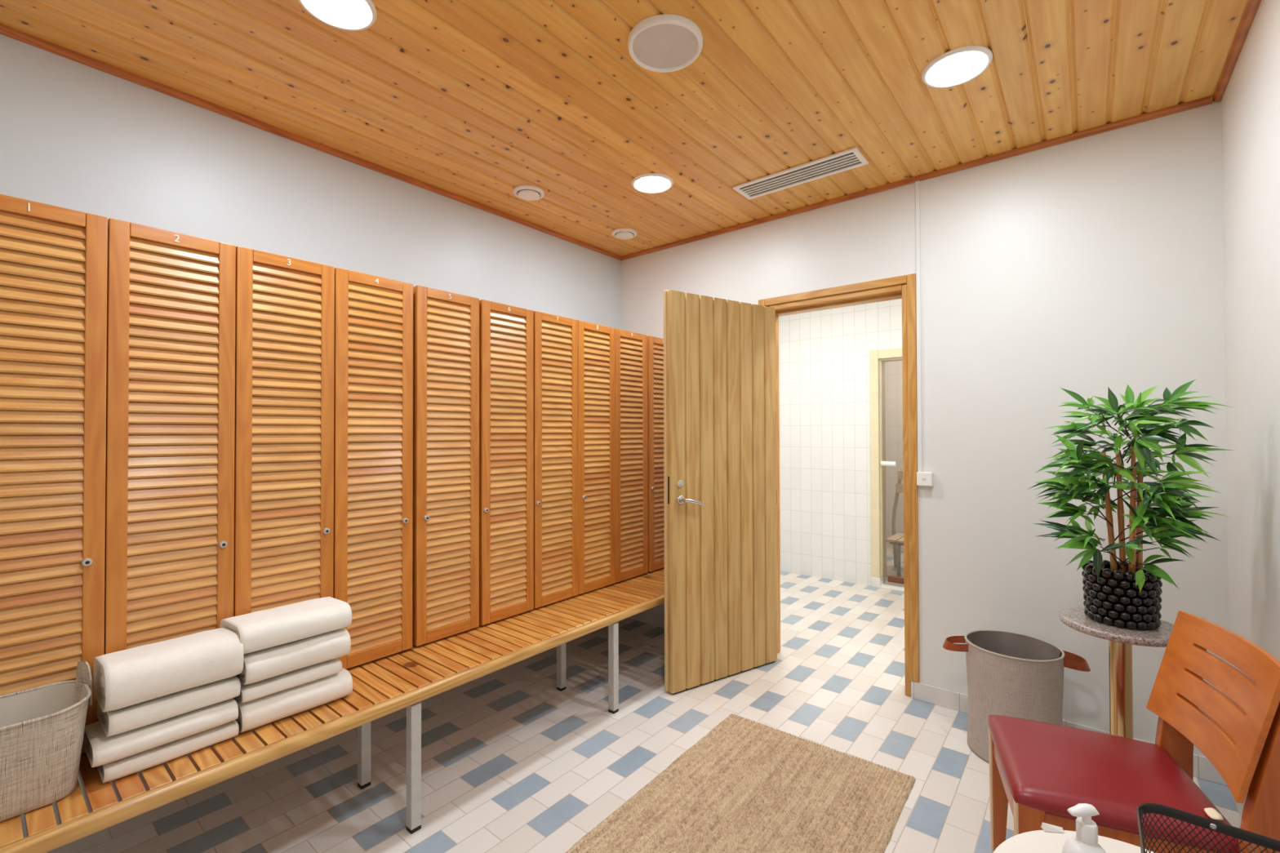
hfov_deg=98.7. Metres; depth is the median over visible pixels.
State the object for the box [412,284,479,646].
locker
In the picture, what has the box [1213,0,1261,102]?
trim
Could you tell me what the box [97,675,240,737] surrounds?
folded towel
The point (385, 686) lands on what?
bench
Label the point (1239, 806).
baseboard
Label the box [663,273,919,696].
door
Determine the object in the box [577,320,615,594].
locker
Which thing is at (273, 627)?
folded towel
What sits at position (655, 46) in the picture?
grille
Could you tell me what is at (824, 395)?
wall
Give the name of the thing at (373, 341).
locker
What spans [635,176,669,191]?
diffuser
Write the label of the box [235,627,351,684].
folded towel
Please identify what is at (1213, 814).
cloth
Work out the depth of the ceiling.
1.99 m
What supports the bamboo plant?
on the side table at (1121, 640)
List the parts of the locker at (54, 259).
door rail, door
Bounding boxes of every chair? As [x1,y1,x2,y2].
[886,468,903,577]
[987,610,1279,852]
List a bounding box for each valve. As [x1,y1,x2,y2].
[512,184,544,200]
[611,227,637,239]
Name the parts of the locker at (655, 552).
door, door rail, door rail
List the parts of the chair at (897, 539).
seat, seat frame, post, leg, backrest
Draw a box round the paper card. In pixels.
[1040,822,1064,833]
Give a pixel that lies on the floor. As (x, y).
(513, 762)
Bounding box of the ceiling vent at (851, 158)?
[732,146,868,199]
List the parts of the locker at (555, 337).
door rail, door rail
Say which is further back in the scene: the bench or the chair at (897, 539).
the chair at (897, 539)
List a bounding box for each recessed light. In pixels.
[297,0,377,31]
[631,173,673,193]
[921,45,992,88]
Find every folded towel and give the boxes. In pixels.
[82,697,238,767]
[93,626,244,712]
[96,720,239,782]
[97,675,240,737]
[219,596,351,653]
[233,667,352,733]
[234,657,342,703]
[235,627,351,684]
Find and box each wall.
[0,33,621,838]
[621,101,1229,756]
[778,298,902,586]
[884,360,903,549]
[1221,0,1279,797]
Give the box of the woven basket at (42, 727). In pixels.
[0,660,92,822]
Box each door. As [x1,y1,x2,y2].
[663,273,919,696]
[869,347,904,591]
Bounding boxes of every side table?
[992,830,1154,852]
[1058,607,1173,739]
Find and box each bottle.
[1062,803,1106,852]
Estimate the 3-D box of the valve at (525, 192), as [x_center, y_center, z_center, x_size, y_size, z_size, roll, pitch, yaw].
[-0.586,-1.222,2.895,0.166,0.034,0.166,-1,-1,39]
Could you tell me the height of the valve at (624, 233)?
0.034 m
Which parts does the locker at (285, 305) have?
door rail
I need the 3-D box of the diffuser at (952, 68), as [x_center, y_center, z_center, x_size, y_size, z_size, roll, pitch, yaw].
[1.104,-1.249,1.918,0.177,0.004,0.177,-1,-1,39]
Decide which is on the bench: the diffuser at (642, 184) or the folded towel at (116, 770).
the folded towel at (116, 770)
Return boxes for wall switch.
[916,471,933,486]
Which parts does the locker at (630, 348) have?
door rail, door rail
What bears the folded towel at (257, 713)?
on the bench
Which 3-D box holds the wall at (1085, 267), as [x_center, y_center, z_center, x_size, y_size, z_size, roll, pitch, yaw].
[1.031,0.010,3.113,3.142,2.701,0.130,-1,-1,39]
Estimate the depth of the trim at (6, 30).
2.21 m
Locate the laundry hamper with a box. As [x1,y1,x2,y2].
[942,629,1090,763]
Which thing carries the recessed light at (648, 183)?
in the ceiling
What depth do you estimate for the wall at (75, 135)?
2.22 m
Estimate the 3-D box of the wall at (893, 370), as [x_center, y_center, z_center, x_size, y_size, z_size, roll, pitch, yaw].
[3.417,0.086,5.937,3.262,2.601,0.120,-1,-1,39]
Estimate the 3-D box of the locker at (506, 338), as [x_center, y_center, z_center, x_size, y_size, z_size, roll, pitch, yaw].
[-0.811,0.160,2.711,0.552,1.446,0.291,-1,-1,39]
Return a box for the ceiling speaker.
[627,13,702,72]
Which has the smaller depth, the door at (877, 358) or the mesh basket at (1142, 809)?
the mesh basket at (1142, 809)
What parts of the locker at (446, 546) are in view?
door rail, door rail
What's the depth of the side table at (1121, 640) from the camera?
1.74 m
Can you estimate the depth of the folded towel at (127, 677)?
1.45 m
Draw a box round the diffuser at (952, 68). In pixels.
[927,52,986,84]
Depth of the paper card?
1.07 m
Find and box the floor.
[46,547,1241,852]
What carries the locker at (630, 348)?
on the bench
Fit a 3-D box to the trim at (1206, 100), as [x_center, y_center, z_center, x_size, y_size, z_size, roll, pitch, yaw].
[1.026,-1.230,3.030,2.974,0.023,0.024,-1,-1,39]
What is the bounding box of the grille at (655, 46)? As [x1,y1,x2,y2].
[632,23,697,68]
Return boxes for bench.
[0,567,664,852]
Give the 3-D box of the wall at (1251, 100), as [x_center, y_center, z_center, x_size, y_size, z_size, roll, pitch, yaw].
[1.071,-0.020,0.583,0.120,2.701,3.998,-1,-1,39]
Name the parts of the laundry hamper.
handle, handle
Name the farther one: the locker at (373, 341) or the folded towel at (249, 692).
the locker at (373, 341)
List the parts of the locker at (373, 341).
door rail, door rail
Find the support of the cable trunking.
attached to the wall at (1085, 267)
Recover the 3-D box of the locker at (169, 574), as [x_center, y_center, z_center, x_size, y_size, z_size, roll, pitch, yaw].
[-1.571,0.152,1.782,0.552,1.446,0.291,-1,-1,39]
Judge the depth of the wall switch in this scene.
2.69 m
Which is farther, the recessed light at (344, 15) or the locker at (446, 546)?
the locker at (446, 546)
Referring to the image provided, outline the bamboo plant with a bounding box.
[1028,379,1232,630]
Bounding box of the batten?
[888,575,904,584]
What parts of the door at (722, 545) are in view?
panel, latch plate, handle, frame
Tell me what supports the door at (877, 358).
in the wall at (824, 395)
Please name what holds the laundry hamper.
on the floor
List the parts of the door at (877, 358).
sill, handle, glass pane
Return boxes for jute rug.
[565,713,915,852]
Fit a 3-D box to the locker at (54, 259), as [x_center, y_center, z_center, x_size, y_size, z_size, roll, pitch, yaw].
[-1.756,0.149,1.555,0.552,1.446,0.291,-1,-1,39]
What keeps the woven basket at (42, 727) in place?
on the bench
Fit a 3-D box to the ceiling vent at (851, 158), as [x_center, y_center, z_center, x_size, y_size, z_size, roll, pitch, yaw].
[0.777,-1.239,2.715,0.628,0.011,0.180,-1,-1,39]
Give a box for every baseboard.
[911,680,1227,786]
[1229,789,1245,819]
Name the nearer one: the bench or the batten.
the bench
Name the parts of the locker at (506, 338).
door rail, door rail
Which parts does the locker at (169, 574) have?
door rail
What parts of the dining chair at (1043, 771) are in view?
leg, leg, seat, post, backrest, post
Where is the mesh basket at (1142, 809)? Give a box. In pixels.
[1136,803,1279,852]
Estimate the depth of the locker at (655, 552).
3.41 m
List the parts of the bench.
leg, leg, leg, leg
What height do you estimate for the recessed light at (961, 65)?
0.009 m
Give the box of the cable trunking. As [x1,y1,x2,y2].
[915,180,922,471]
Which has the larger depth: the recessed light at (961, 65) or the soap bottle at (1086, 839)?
the recessed light at (961, 65)
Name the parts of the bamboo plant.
pot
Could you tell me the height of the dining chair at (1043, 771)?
0.835 m
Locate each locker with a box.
[0,194,107,753]
[104,217,235,654]
[233,245,334,617]
[333,267,413,669]
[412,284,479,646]
[479,299,533,625]
[533,311,577,608]
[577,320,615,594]
[614,328,648,582]
[647,335,664,572]
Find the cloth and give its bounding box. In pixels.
[1204,808,1223,821]
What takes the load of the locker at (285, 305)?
on the bench
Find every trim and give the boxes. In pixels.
[0,22,622,260]
[621,94,1213,260]
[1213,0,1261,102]
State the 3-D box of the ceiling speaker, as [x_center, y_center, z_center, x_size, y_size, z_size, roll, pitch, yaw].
[0.082,-1.244,1.794,0.246,0.020,0.246,-1,-1,39]
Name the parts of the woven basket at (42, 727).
handle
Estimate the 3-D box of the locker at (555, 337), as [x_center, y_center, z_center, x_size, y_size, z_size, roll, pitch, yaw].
[-0.621,0.163,2.943,0.552,1.446,0.291,-1,-1,39]
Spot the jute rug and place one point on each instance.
(746, 786)
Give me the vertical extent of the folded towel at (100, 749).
0.054 m
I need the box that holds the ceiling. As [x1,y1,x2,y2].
[0,0,1248,256]
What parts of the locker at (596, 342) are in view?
door rail, door rail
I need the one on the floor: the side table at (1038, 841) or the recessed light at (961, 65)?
the side table at (1038, 841)
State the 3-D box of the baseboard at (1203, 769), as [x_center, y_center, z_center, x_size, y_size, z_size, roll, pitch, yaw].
[1.781,1.307,2.398,1.100,0.085,0.010,-1,-1,39]

